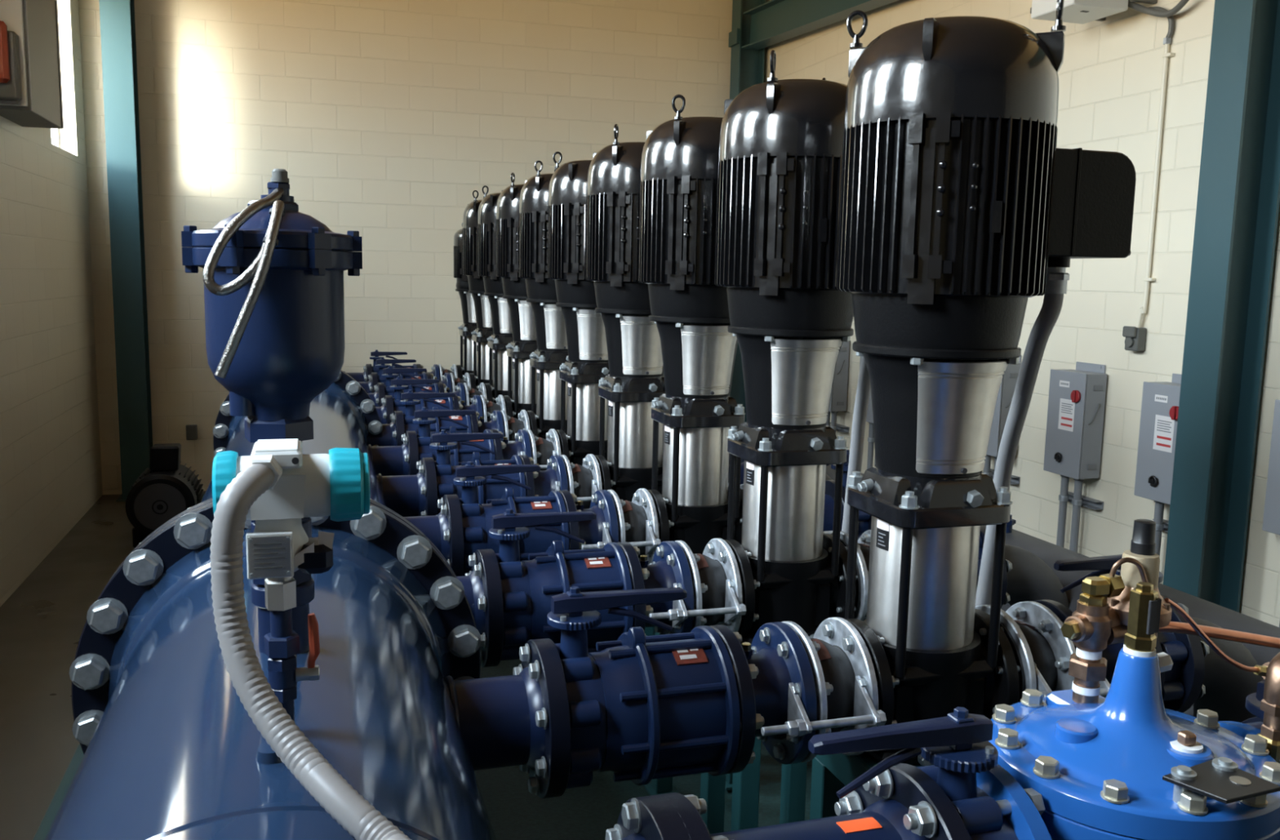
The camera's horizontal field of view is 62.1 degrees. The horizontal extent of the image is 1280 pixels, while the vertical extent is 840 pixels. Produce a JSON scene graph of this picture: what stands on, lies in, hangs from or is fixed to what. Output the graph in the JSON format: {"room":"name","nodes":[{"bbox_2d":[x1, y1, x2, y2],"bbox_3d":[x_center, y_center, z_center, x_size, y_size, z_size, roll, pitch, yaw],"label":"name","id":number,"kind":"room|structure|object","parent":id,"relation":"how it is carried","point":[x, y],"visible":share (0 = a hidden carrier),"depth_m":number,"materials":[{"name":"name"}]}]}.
{"room":"mechanical room","nodes":[
{"label":"mechanical room","id":0,"kind":"room"},
{"bbox_2d":[0,0,102,606],"bbox_3d":[-2.595,-0.807,2.285,0.200,4.700,13.270,-1,8,-17],"label":"wall","id":1,"kind":"structure","parent":0,"point":[51,476],"depth_m":7.11,"materials":[{"name":"beige paint"}]},
{"bbox_2d":[0,0,63,128],"bbox_3d":[-3.579,-2.256,6.119,0.234,1.000,0.993,-1,8,-17],"label":"box","id":2,"kind":"object","parent":1,"relation":"attached to","point":[31,88],"visible":1,"depth_m":6.01,"materials":[{"name":"grey paint"}]},
{"bbox_2d":[0,490,206,839],"bbox_3d":[0.218,1.533,3.494,6.190,0.150,13.670,-1,8,-17],"label":"floor","id":3,"kind":"structure","parent":0,"point":[42,622],"depth_m":5.21,"materials":[{"name":"concrete"}]},
{"bbox_2d":[98,0,152,502],"bbox_3d":[-4.114,-1.684,8.521,0.300,4.699,0.280,-1,8,-17],"label":"steel column","id":4,"kind":"structure","parent":3,"relation":"on","point":[117,17],"depth_m":8.46,"materials":[{"name":"teal metal"}]},
{"bbox_2d":[125,443,204,547],"bbox_3d":[-3.298,0.508,7.395,0.450,0.690,0.602,-1,8,-17],"label":"motor","id":5,"kind":"object","parent":3,"relation":"on","point":[166,489],"visible":0.84,"depth_m":7.14,"materials":[{"name":"black paint"}]},
{"bbox_2d":[133,483,186,529],"bbox_3d":[-3.211,0.583,7.118,0.320,0.320,0.008,-1,8,-17],"label":"fan grille","id":6,"kind":"object","parent":5,"relation":"attached to","point":[154,504],"depth_m":7.11,"materials":[{"name":"grey metal"}]},
{"bbox_2d":[32,493,812,839],"bbox_3d":[-0.178,1.263,4.457,3.970,0.110,9.800,-1,8,-17],"label":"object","id":7,"kind":"structure","parent":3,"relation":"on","point":[586,812],"depth_m":3.68,"materials":[{"name":"teal paint"}]},
{"bbox_2d":[209,463,411,839],"bbox_3d":[-0.218,0.854,1.114,0.573,1.580,0.116,5,9,28],"label":"conduit","id":8,"kind":"object","parent":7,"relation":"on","point":[333,793],"visible":1,"depth_m":1.11,"materials":[{"name":"grey"}]},
{"bbox_2d":[644,626,733,795],"bbox_3d":[0.178,0.905,3.850,0.372,0.776,0.350,-1,8,-17],"label":"stand","id":9,"kind":"object","parent":7,"relation":"on","point":[663,785],"visible":0.12,"depth_m":3.72,"materials":[{"name":"teal paint"}]},
{"bbox_2d":[638,94,745,554],"bbox_3d":[0.288,-0.275,3.741,0.637,1.599,0.430,-4,10,-36],"label":"pump","id":10,"kind":"object","parent":9,"relation":"on","point":[696,411],"visible":0.77,"depth_m":3.56,"materials":[{"name":"metal"}]},
{"bbox_2d":[581,488,674,564],"bbox_3d":[-0.080,0.389,3.686,0.336,0.296,0.388,-1,8,-17],"label":"expansion joint","id":11,"kind":"object","parent":10,"relation":"attached to","point":[638,524],"visible":0.52,"depth_m":3.60,"materials":[{"name":"silver rubber"}]},
{"bbox_2d":[576,489,618,549],"bbox_3d":[-0.177,0.391,3.656,0.135,0.296,0.296,-1,8,-17],"label":"pipe","id":12,"kind":"object","parent":11,"relation":"attached to","point":[591,531],"visible":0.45,"depth_m":3.58,"materials":[{"name":"blue metal"}]},
{"bbox_2d":[739,484,832,533],"bbox_3d":[0.474,0.377,3.857,0.336,0.296,0.388,-1,8,-17],"label":"expansion joint","id":13,"kind":"object","parent":10,"relation":"attached to","point":[741,485],"visible":0.02,"depth_m":3.73,"materials":[{"name":"silver rubber"}]},
{"bbox_2d":[822,480,845,531],"bbox_3d":[0.618,0.373,3.901,0.207,0.300,0.300,-1,8,-17],"label":"pipe","id":14,"kind":"object","parent":13,"relation":"attached to","point":[829,484],"visible":0.12,"depth_m":3.84,"materials":[{"name":"metal"}]},
{"bbox_2d":[700,643,845,834],"bbox_3d":[0.392,1.004,3.160,0.372,0.776,0.350,-1,8,-17],"label":"stand","id":15,"kind":"object","parent":7,"relation":"on","point":[745,783],"visible":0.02,"depth_m":3.23,"materials":[{"name":"teal paint"}]},
{"bbox_2d":[714,49,855,644],"bbox_3d":[0.502,-0.177,3.051,0.637,1.599,0.430,-4,10,-36],"label":"pump","id":16,"kind":"object","parent":15,"relation":"on","point":[780,152],"visible":0.89,"depth_m":2.86,"materials":[{"name":"metal"}]},
{"bbox_2d":[648,537,759,634],"bbox_3d":[0.134,0.487,2.996,0.336,0.296,0.388,-1,8,-17],"label":"expansion joint","id":17,"kind":"object","parent":16,"relation":"attached to","point":[717,586],"visible":0.68,"depth_m":2.91,"materials":[{"name":"silver rubber"}]},
{"bbox_2d":[639,540,693,635],"bbox_3d":[0.037,0.489,2.966,0.135,0.296,0.296,-1,8,-17],"label":"flange","id":18,"kind":"object","parent":17,"relation":"attached to","point":[662,575],"visible":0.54,"depth_m":2.89,"materials":[{"name":"blue paint"}]},
{"bbox_2d":[828,529,871,621],"bbox_3d":[0.689,0.475,3.167,0.336,0.296,0.388,-1,8,-17],"label":"expansion joint","id":19,"kind":"object","parent":16,"relation":"attached to","point":[864,541],"visible":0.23,"depth_m":3.02,"materials":[{"name":"silver rubber"}]},
{"bbox_2d":[841,356,871,533],"bbox_3d":[0.672,0.445,3.345,0.069,1.826,0.425,1,8,-3],"label":"conduit","id":20,"kind":"object","parent":16,"relation":"hanging from","point":[863,391],"visible":0.34,"depth_m":3.29,"materials":[{"name":"metal"}]},
{"bbox_2d":[809,751,933,819],"bbox_3d":[0.607,1.102,2.470,0.372,0.776,0.350,-1,8,-17],"label":"stand","id":21,"kind":"object","parent":7,"relation":"on","point":[830,773],"visible":0.07,"depth_m":2.48,"materials":[{"name":"teal paint"}]},
{"bbox_2d":[835,0,1136,765],"bbox_3d":[0.717,-0.079,2.361,0.637,1.599,0.430,-4,10,-36],"label":"pump","id":22,"kind":"object","parent":21,"relation":"on","point":[958,197],"visible":0.94,"depth_m":2.17,"materials":[{"name":"black paint"}]},
{"bbox_2d":[751,617,899,762],"bbox_3d":[0.349,0.585,2.305,0.336,0.296,0.388,-1,8,-17],"label":"expansion joint","id":23,"kind":"object","parent":22,"relation":"attached to","point":[846,682],"visible":0.56,"depth_m":2.22,"materials":[{"name":"silver rubber"}]},
{"bbox_2d":[742,622,817,764],"bbox_3d":[0.252,0.587,2.276,0.135,0.296,0.296,-1,8,-17],"label":"flange","id":24,"kind":"object","parent":23,"relation":"attached to","point":[771,685],"visible":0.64,"depth_m":2.20,"materials":[{"name":"blue paint"}]},
{"bbox_2d":[975,266,1069,605],"bbox_3d":[0.887,0.543,2.655,0.069,1.826,0.425,1,8,-3],"label":"conduit","id":25,"kind":"object","parent":22,"relation":"hanging from","point":[1057,279],"visible":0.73,"depth_m":2.47,"materials":[{"name":"grey metal"}]},
{"bbox_2d":[974,600,1111,713],"bbox_3d":[0.904,0.573,2.477,0.336,0.296,0.388,-1,8,-17],"label":"expansion joint","id":26,"kind":"object","parent":22,"relation":"attached to","point":[1042,652],"visible":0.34,"depth_m":2.38,"materials":[{"name":"silver rubber"}]},
{"bbox_2d":[1031,600,1164,692],"bbox_3d":[1.047,0.570,2.521,0.207,0.300,0.300,-1,8,-17],"label":"pipe","id":27,"kind":"object","parent":26,"relation":"attached to","point":[1110,653],"visible":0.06,"depth_m":2.45,"materials":[{"name":"metal"}]},
{"bbox_3d":[-0.037,0.807,4.540,0.372,0.776,0.350,-1,8,-17],"label":"stand","id":28,"kind":"object","parent":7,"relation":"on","visible":0},
{"bbox_2d":[585,124,665,502],"bbox_3d":[0.073,-0.373,4.431,0.637,1.599,0.430,-4,10,-36],"label":"pump","id":29,"kind":"object","parent":28,"relation":"on","point":[635,377],"visible":0.64,"depth_m":4.25,"materials":[{"name":"metal"}]},
{"bbox_2d":[546,453,615,508],"bbox_3d":[-0.295,0.290,4.376,0.336,0.296,0.388,-1,8,-17],"label":"expansion joint","id":30,"kind":"object","parent":29,"relation":"attached to","point":[584,480],"visible":0.44,"depth_m":4.30,"materials":[{"name":"silver rubber"}]},
{"bbox_2d":[533,454,568,496],"bbox_3d":[-0.392,0.293,4.346,0.135,0.296,0.296,-1,8,-17],"label":"pipe","id":31,"kind":"object","parent":30,"relation":"attached to","point":[544,483],"visible":0.41,"depth_m":4.27,"materials":[{"name":"blue metal"}]},
{"bbox_3d":[0.736,1.214,1.723,0.200,0.759,0.200,-1,8,-17],"label":"support","id":32,"kind":"object","parent":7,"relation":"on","visible":0},
{"bbox_2d":[976,582,1279,839],"bbox_3d":[0.748,0.543,1.621,0.512,0.599,0.440,-1,8,-17],"label":"control valve","id":33,"kind":"object","parent":32,"relation":"on","point":[1125,765],"visible":0.95,"depth_m":1.53,"materials":[{"name":"blue metal"}]},
{"bbox_2d":[1060,573,1124,703],"bbox_3d":[0.731,0.358,1.736,0.115,0.209,0.063,-1,8,-17],"label":"pipe fitting","id":34,"kind":"object","parent":33,"relation":"on","point":[1089,627],"visible":0.98,"depth_m":1.72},
{"bbox_2d":[1106,519,1172,644],"bbox_3d":[0.815,0.266,1.755,0.125,0.203,0.104,-1,8,-17],"label":"valve","id":35,"kind":"object","parent":34,"relation":"attached to","point":[1143,544],"visible":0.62,"depth_m":1.73,"materials":[{"name":"brown metal"}]},
{"bbox_2d":[1109,557,1147,582],"bbox_3d":[0.795,0.254,1.725,0.068,0.065,0.012,1,8,2],"label":"tube","id":36,"kind":"object","parent":35,"relation":"attached to","point":[1122,561],"visible":0.86,"depth_m":1.72,"materials":[{"name":"brown metal"}]},
{"bbox_2d":[1164,597,1258,672],"bbox_3d":[0.963,0.363,1.789,0.213,0.147,0.009,-1,8,-17],"label":"tube","id":37,"kind":"object","parent":35,"relation":"attached to","point":[1253,669],"visible":0.98,"depth_m":1.78,"materials":[{"name":"orange metal"}]},
{"bbox_2d":[1158,621,1279,648],"bbox_3d":[1.078,0.388,1.854,0.469,0.114,0.019,-1,8,-17],"label":"tube","id":38,"kind":"object","parent":35,"relation":"attached to","point":[1173,627],"visible":0.7,"depth_m":1.82,"materials":[{"name":"orange metal"}]},
{"bbox_2d":[1256,652,1279,763],"bbox_3d":[0.985,0.449,1.639,0.108,0.192,0.054,-6,11,-44],"label":"valve","id":39,"kind":"object","parent":33,"relation":"attached to","point":[1270,703],"visible":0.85,"depth_m":1.62,"materials":[{"name":"gold metal"}]},
{"bbox_3d":[-0.252,0.709,5.230,0.372,0.776,0.350,-1,8,-17],"label":"stand","id":40,"kind":"object","parent":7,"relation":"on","visible":0},
{"bbox_2d":[547,151,608,465],"bbox_3d":[-0.142,-0.471,5.121,0.637,1.599,0.430,-4,10,-36],"label":"pump","id":41,"kind":"object","parent":40,"relation":"on","point":[587,363],"visible":0.55,"depth_m":4.94,"materials":[{"name":"metal"}]},
{"bbox_2d":[515,428,573,471],"bbox_3d":[-0.510,0.192,5.066,0.336,0.296,0.388,-1,8,-17],"label":"expansion joint","id":42,"kind":"object","parent":41,"relation":"attached to","point":[542,449],"visible":0.32,"depth_m":4.99,"materials":[{"name":"silver rubber"}]},
{"bbox_2d":[502,429,531,459],"bbox_3d":[-0.607,0.195,5.036,0.135,0.296,0.296,-1,8,-17],"label":"pipe","id":43,"kind":"object","parent":42,"relation":"attached to","point":[514,448],"visible":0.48,"depth_m":4.96,"materials":[{"name":"blue metal"}]},
{"bbox_3d":[-0.467,0.611,5.920,0.372,0.776,0.350,-1,8,-17],"label":"stand","id":44,"kind":"object","parent":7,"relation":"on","visible":0},
{"bbox_2d":[518,160,568,439],"bbox_3d":[-0.357,-0.570,5.811,0.637,1.599,0.430,-4,10,-36],"label":"pump","id":45,"kind":"object","parent":44,"relation":"on","point":[551,352],"visible":0.44,"depth_m":5.63,"materials":[{"name":"metal"}]},
{"bbox_2d":[489,409,541,443],"bbox_3d":[-0.725,0.094,5.756,0.336,0.296,0.388,-1,8,-17],"label":"expansion joint","id":46,"kind":"object","parent":45,"relation":"attached to","point":[512,425],"visible":0.34,"depth_m":5.68,"materials":[{"name":"silver rubber"}]},
{"bbox_2d":[478,410,504,440],"bbox_3d":[-0.822,0.096,5.726,0.135,0.296,0.296,-1,8,-17],"label":"pipe","id":47,"kind":"object","parent":46,"relation":"attached to","point":[499,424],"visible":0.38,"depth_m":5.66,"materials":[{"name":"blue metal"}]},
{"bbox_3d":[-0.681,0.513,6.610,0.372,0.776,0.350,-1,8,-17],"label":"stand","id":48,"kind":"object","parent":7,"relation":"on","visible":0},
{"bbox_2d":[496,172,537,419],"bbox_3d":[-0.571,-0.668,6.501,0.637,1.599,0.430,-4,10,-36],"label":"pump","id":49,"kind":"object","parent":48,"relation":"on","point":[524,342],"visible":0.41,"depth_m":6.32,"materials":[{"name":"metal"}]},
{"bbox_2d":[471,395,515,422],"bbox_3d":[-0.939,-0.004,6.446,0.336,0.296,0.388,-1,8,-17],"label":"expansion joint","id":50,"kind":"object","parent":49,"relation":"attached to","point":[488,407],"visible":0.34,"depth_m":6.38,"materials":[{"name":"silver rubber"}]},
{"bbox_3d":[-0.896,0.415,7.300,0.372,0.776,0.350,-1,8,-17],"label":"stand","id":51,"kind":"object","parent":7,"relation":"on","visible":0},
{"bbox_2d":[477,185,512,403],"bbox_3d":[-0.786,-0.766,7.191,0.637,1.599,0.430,-4,10,-36],"label":"pump","id":52,"kind":"object","parent":51,"relation":"on","point":[502,335],"visible":0.28,"depth_m":7.01,"materials":[{"name":"metal"}]},
{"bbox_2d":[455,382,495,405],"bbox_3d":[-1.154,-0.102,7.136,0.336,0.296,0.388,-1,8,-17],"label":"expansion joint","id":53,"kind":"object","parent":52,"relation":"attached to","point":[470,393],"visible":0.3,"depth_m":7.07,"materials":[{"name":"silver rubber"}]},
{"bbox_3d":[-1.111,0.317,7.990,0.372,0.776,0.350,-1,8,-17],"label":"stand","id":54,"kind":"object","parent":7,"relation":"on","visible":0},
{"bbox_2d":[462,190,493,390],"bbox_3d":[-1.001,-0.864,7.881,0.637,1.599,0.430,-4,10,-36],"label":"pump","id":55,"kind":"object","parent":54,"relation":"on","point":[484,330],"visible":0.31,"depth_m":7.70,"materials":[{"name":"metal"}]},
{"bbox_3d":[-1.325,0.219,8.680,0.372,0.776,0.350,-1,8,-17],"label":"stand","id":56,"kind":"object","parent":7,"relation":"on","visible":0},
{"bbox_2d":[453,222,476,379],"bbox_3d":[-1.301,-0.860,8.524,0.376,1.406,0.376,-3,9,-26],"label":"pump","id":57,"kind":"object","parent":56,"relation":"on","point":[469,325],"visible":0.32,"depth_m":8.41,"materials":[{"name":"black paint"}]},
{"bbox_3d":[-0.205,1.352,0.551,0.526,0.764,0.120,-1,8,-17],"label":"saddle","id":58,"kind":"object","parent":7,"relation":"on","visible":0},
{"bbox_2d":[44,364,690,839],"bbox_3d":[-1.275,0.281,4.130,0.921,0.814,9.810,-1,8,-17],"label":"pipe","id":59,"kind":"object","parent":58,"relation":"on","point":[400,706],"visible":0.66,"depth_m":1.74,"materials":[{"name":"blue metal"}]},
{"bbox_2d":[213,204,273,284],"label":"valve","id":60,"kind":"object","parent":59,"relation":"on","point":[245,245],"depth_m":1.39,"materials":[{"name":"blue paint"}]},
{"bbox_2d":[202,168,288,377],"bbox_3d":[-0.496,-0.200,1.419,0.084,0.278,0.174,3,8,16],"label":"hose","id":61,"kind":"object","parent":60,"relation":"hanging from","point":[258,269],"visible":1,"depth_m":1.36,"materials":[{"name":"grey metal"}]},
{"bbox_2d":[204,182,362,442],"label":"valve","id":62,"kind":"object","parent":59,"relation":"on","point":[285,367],"depth_m":1.45,"materials":[{"name":"blue paint"}]},
{"bbox_2d":[263,608,319,721],"bbox_3d":[-0.415,0.304,1.272,0.063,0.168,0.039,-1,8,-17],"label":"valve","id":63,"kind":"object","parent":59,"relation":"attached to","point":[282,644],"visible":0.87,"depth_m":1.26,"materials":[{"name":"blue paint"}]},
{"bbox_2d":[212,438,369,610],"bbox_3d":[-0.402,0.125,1.237,0.170,0.196,0.114,-1,8,-17],"label":"pressure transmitter","id":64,"kind":"object","parent":63,"relation":"on","point":[335,484],"visible":0.9,"depth_m":1.22,"materials":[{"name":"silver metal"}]},
{"bbox_2d":[368,356,416,391],"bbox_3d":[-1.787,-0.254,7.688,0.335,0.402,0.275,-1,8,-17],"label":"valve","id":65,"kind":"object","parent":59,"relation":"attached to","point":[382,363],"visible":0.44,"depth_m":7.63,"materials":[{"name":"blue paint"}]},
{"bbox_2d":[373,365,426,404],"bbox_3d":[-1.572,-0.155,6.998,0.335,0.402,0.275,-1,8,-17],"label":"valve","id":66,"kind":"object","parent":59,"relation":"attached to","point":[388,372],"visible":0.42,"depth_m":6.94,"materials":[{"name":"blue paint"}]},
{"bbox_2d":[381,376,439,419],"bbox_3d":[-1.358,-0.057,6.308,0.335,0.402,0.275,-1,8,-17],"label":"valve","id":67,"kind":"object","parent":59,"relation":"attached to","point":[396,384],"visible":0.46,"depth_m":6.25,"materials":[{"name":"blue paint"}]},
{"bbox_2d":[413,391,462,410],"bbox_3d":[-1.238,-0.008,6.352,0.333,0.327,0.306,-1,8,-17],"label":"valve","id":68,"kind":"object","parent":67,"relation":"attached to","point":[452,402],"visible":0.3,"depth_m":6.27,"materials":[{"name":"blue paint"}]},
{"bbox_2d":[390,390,455,438],"bbox_3d":[-1.143,0.041,5.618,0.335,0.402,0.275,-1,8,-17],"label":"valve","id":69,"kind":"object","parent":59,"relation":"attached to","point":[410,404],"visible":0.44,"depth_m":5.56,"materials":[{"name":"blue paint"}]},
{"bbox_2d":[430,406,481,438],"bbox_3d":[-1.023,0.090,5.662,0.333,0.327,0.306,-1,8,-17],"label":"valve","id":70,"kind":"object","parent":69,"relation":"attached to","point":[471,420],"visible":0.24,"depth_m":5.57,"materials":[{"name":"blue paint"}]},
{"bbox_2d":[401,407,475,462],"bbox_3d":[-0.928,0.139,4.928,0.335,0.402,0.275,-1,8,-17],"label":"valve","id":71,"kind":"object","parent":59,"relation":"attached to","point":[424,416],"visible":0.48,"depth_m":4.87,"materials":[{"name":"blue paint"}]},
{"bbox_2d":[435,426,506,466],"bbox_3d":[-0.808,0.189,4.972,0.333,0.327,0.306,-1,8,-17],"label":"valve","id":72,"kind":"object","parent":71,"relation":"attached to","point":[463,453],"visible":0.34,"depth_m":4.87,"materials":[{"name":"blue paint"}]},
{"bbox_2d":[416,429,502,515],"bbox_3d":[-0.714,0.237,4.238,0.335,0.402,0.275,-1,8,-17],"label":"valve","id":73,"kind":"object","parent":59,"relation":"attached to","point":[442,441],"visible":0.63,"depth_m":4.18,"materials":[{"name":"blue paint"}]},
{"bbox_2d":[452,452,538,504],"bbox_3d":[-0.593,0.287,4.282,0.333,0.327,0.306,-1,8,-17],"label":"valve","id":74,"kind":"object","parent":73,"relation":"attached to","point":[492,489],"visible":0.35,"depth_m":4.18,"materials":[{"name":"blue paint"}]},
{"bbox_2d":[437,461,540,576],"bbox_3d":[-0.499,0.335,3.548,0.335,0.402,0.275,-1,8,-17],"label":"valve","id":75,"kind":"object","parent":59,"relation":"attached to","point":[468,475],"visible":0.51,"depth_m":3.47,"materials":[{"name":"blue paint"}]},
{"bbox_2d":[480,487,585,561],"bbox_3d":[-0.379,0.385,3.592,0.333,0.327,0.306,-1,8,-17],"label":"valve","id":76,"kind":"object","parent":75,"relation":"attached to","point":[538,541],"visible":0.41,"depth_m":3.50,"materials":[{"name":"blue paint"}]},
{"bbox_2d":[465,508,595,664],"bbox_3d":[-0.284,0.433,2.858,0.335,0.402,0.275,-1,8,-17],"label":"valve","id":77,"kind":"object","parent":59,"relation":"attached to","point":[508,527],"visible":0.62,"depth_m":2.78,"materials":[{"name":"blue paint"}]},
{"bbox_2d":[520,540,653,653],"bbox_3d":[-0.164,0.483,2.902,0.333,0.327,0.306,-1,8,-17],"label":"valve","id":78,"kind":"object","parent":77,"relation":"attached to","point":[616,566],"visible":0.56,"depth_m":2.81,"materials":[{"name":"blue paint"}]},
{"bbox_2d":[512,586,687,795],"bbox_3d":[-0.069,0.531,2.168,0.335,0.402,0.275,-1,8,-17],"label":"valve","id":79,"kind":"object","parent":59,"relation":"attached to","point":[574,611],"visible":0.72,"depth_m":2.09,"materials":[{"name":"blue paint"}]},
{"bbox_2d":[588,624,764,785],"bbox_3d":[0.051,0.581,2.212,0.333,0.327,0.306,-1,8,-17],"label":"valve","id":80,"kind":"object","parent":79,"relation":"attached to","point":[677,704],"visible":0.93,"depth_m":2.11,"materials":[{"name":"blue paint"}]},
{"bbox_2d":[604,763,971,839],"bbox_3d":[0.202,0.681,1.481,0.437,0.342,0.342,-1,8,-17],"label":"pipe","id":81,"kind":"object","parent":59,"relation":"attached to","point":[881,818],"visible":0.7,"depth_m":1.48,"materials":[{"name":"blue metal"}]},
{"bbox_2d":[808,706,1044,839],"bbox_3d":[0.389,0.626,1.531,0.330,0.425,0.323,-1,8,-17],"label":"valve","id":82,"kind":"object","parent":81,"relation":"attached to","point":[958,747],"visible":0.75,"depth_m":1.49,"materials":[{"name":"blue paint"}]},
{"bbox_3d":[2.191,1.478,1.315,0.526,0.404,0.120,-1,8,-17],"label":"saddle","id":83,"kind":"object","parent":7,"relation":"on","visible":0},
{"bbox_2d":[728,453,1279,723],"bbox_3d":[0.774,0.486,4.796,1.228,0.826,9.810,-1,8,-17],"label":"header","id":84,"kind":"object","parent":83,"relation":"on","point":[1033,576],"visible":0.09,"depth_m":2.90,"materials":[{"name":"blue paint"}]},
{"bbox_2d":[826,448,871,539],"bbox_3d":[0.690,0.309,3.914,0.335,0.402,0.275,-1,8,-17],"label":"valve","id":85,"kind":"object","parent":84,"relation":"attached to","point":[864,517],"visible":0.12,"depth_m":3.84,"materials":[{"name":"blue paint"}]},
{"bbox_2d":[1053,554,1122,592],"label":"valve","id":86,"kind":"object","parent":84,"relation":"attached to","point":[1104,563],"depth_m":2.48,"materials":[{"name":"blue paint"}]},
{"bbox_2d":[1157,631,1187,701],"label":"valve","id":87,"kind":"object","parent":84,"relation":"attached to","point":[1174,648],"depth_m":2.45,"materials":[{"name":"blue paint"}]},
{"bbox_2d":[1244,679,1279,763],"bbox_3d":[1.091,0.611,1.747,0.347,0.425,0.323,-1,8,-17],"label":"valve","id":88,"kind":"object","parent":84,"relation":"attached to","point":[1253,700],"visible":0.19,"depth_m":1.71,"materials":[{"name":"blue paint"}]},
{"bbox_2d":[729,0,766,422],"bbox_3d":[0.967,-1.796,10.086,0.300,4.699,0.280,-1,8,-17],"label":"steel column","id":89,"kind":"structure","parent":3,"relation":"on","point":[747,65],"depth_m":9.87,"materials":[{"name":"teal metal"}]},
{"bbox_2d":[1056,475,1069,547],"bbox_3d":[2.372,0.723,6.009,0.053,0.861,0.054,-1,8,-17],"label":"conduit pipe","id":90,"kind":"object","parent":3,"relation":"on","point":[1064,480],"visible":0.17,"depth_m":5.97,"materials":[{"name":"grey metal"}]},
{"bbox_2d":[1069,478,1084,552],"bbox_3d":[2.404,0.738,5.905,0.053,0.861,0.054,-1,8,-17],"label":"conduit pipe","id":91,"kind":"object","parent":3,"relation":"on","point":[1077,483],"visible":0.32,"depth_m":5.86,"materials":[{"name":"grey metal"}]},
{"bbox_2d":[1153,500,1164,555],"bbox_3d":[2.578,0.817,5.348,0.053,0.861,0.054,-1,8,-17],"label":"conduit pipe","id":92,"kind":"object","parent":3,"relation":"on","point":[1159,507],"visible":0.14,"depth_m":5.29,"materials":[{"name":"grey metal"}]},
{"bbox_2d":[1163,0,1279,612],"bbox_3d":[2.654,-1.031,4.713,0.300,4.699,0.280,-1,8,-17],"label":"steel column","id":93,"kind":"structure","parent":3,"relation":"on","point":[1238,200],"depth_m":4.76,"materials":[{"name":"teal metal"}]},
{"bbox_2d":[728,0,898,49],"bbox_3d":[2.280,-2.729,5.596,0.215,0.777,9.218,-1,8,-17],"label":"steel beam","id":94,"kind":"structure","parent":93,"relation":"attached to","point":[773,22],"depth_m":8.88,"materials":[{"name":"teal metal"}]},
{"bbox_2d":[78,0,732,494],"bbox_3d":[-1.716,-1.775,9.539,6.190,4.700,0.200,-1,8,-17],"label":"wall","id":95,"kind":"structure","parent":0,"point":[384,119],"depth_m":9.14,"materials":[{"name":"beige brick"}]},
{"bbox_2d":[764,0,1279,626],"bbox_3d":[3.128,-0.932,4.049,0.200,4.700,13.270,-1,8,-17],"label":"wall","id":96,"kind":"structure","parent":0,"point":[1110,73],"depth_m":5.62,"materials":[{"name":"beige brick"}]},
{"bbox_2d":[828,341,849,412],"bbox_3d":[1.543,-0.387,8.583,0.180,0.625,0.296,-1,8,-17],"label":"switch","id":97,"kind":"object","parent":96,"relation":"attached to","point":[838,397],"visible":0.26,"depth_m":8.46,"materials":[{"name":"grey paint"}]},
{"bbox_2d":[986,355,1021,457],"bbox_3d":[2.179,-0.096,6.540,0.180,0.625,0.296,-1,8,-17],"label":"switch","id":98,"kind":"object","parent":96,"relation":"attached to","point":[1005,395],"visible":0.2,"depth_m":6.40,"materials":[{"name":"grey paint"}]},
{"bbox_2d":[1043,361,1106,479],"bbox_3d":[2.391,0.001,5.859,0.180,0.625,0.296,-1,8,-17],"label":"switch","id":99,"kind":"object","parent":96,"relation":"attached to","point":[1077,397],"visible":1,"depth_m":5.77,"materials":[{"name":"grey paint"}]},
{"bbox_2d":[1058,491,1103,510],"bbox_3d":[2.426,0.447,5.902,0.106,0.044,0.290,-1,8,-17],"label":"channel","id":100,"kind":"object","parent":96,"relation":"attached to","point":[1093,504],"visible":0.95,"depth_m":5.86,"materials":[{"name":"grey metal"}]},
{"bbox_2d":[1030,0,1157,23],"bbox_3d":[2.315,-2.264,5.437,0.479,0.387,0.395,-1,8,-17],"label":"upper cabinet","id":101,"kind":"object","parent":96,"relation":"attached to","point":[1076,11],"visible":0.99,"depth_m":5.39,"materials":[{"name":"white metal"}]},
{"bbox_2d":[1122,325,1146,351],"bbox_3d":[2.546,-0.420,5.489,0.084,0.125,0.090,-1,8,-17],"label":"box","id":102,"kind":"object","parent":96,"relation":"attached to","point":[1135,337],"visible":1,"depth_m":5.46,"materials":[{"name":"grey paint"}]},
{"bbox_2d":[1135,37,1174,327],"bbox_3d":[2.593,-1.181,5.356,0.041,1.431,0.076,-1,8,-17],"label":"conduit","id":103,"kind":"object","parent":96,"relation":"attached to","point":[1166,41],"visible":1,"depth_m":5.35,"materials":[{"name":"white metal"}]},
{"bbox_2d":[1128,0,1189,38],"bbox_3d":[2.563,-2.037,5.234,0.122,0.317,0.488,-2,8,-23],"label":"cable","id":104,"kind":"object","parent":103,"relation":"attached to","point":[1158,11],"visible":0.98,"depth_m":5.24,"materials":[{"name":"grey paint"}]},
{"bbox_2d":[1133,373,1182,504],"bbox_3d":[2.597,0.095,5.197,0.180,0.625,0.296,-1,8,-17],"label":"switch","id":105,"kind":"object","parent":96,"relation":"attached to","point":[1160,400],"visible":0.62,"depth_m":5.20,"materials":[{"name":"grey paint"}]},
{"bbox_2d":[1262,399,1279,534],"bbox_3d":[2.821,0.197,4.477,0.180,0.625,0.296,-1,8,-17],"label":"switch","id":106,"kind":"object","parent":96,"relation":"attached to","point":[1271,520],"visible":1,"depth_m":4.57,"materials":[{"name":"grey paint"}]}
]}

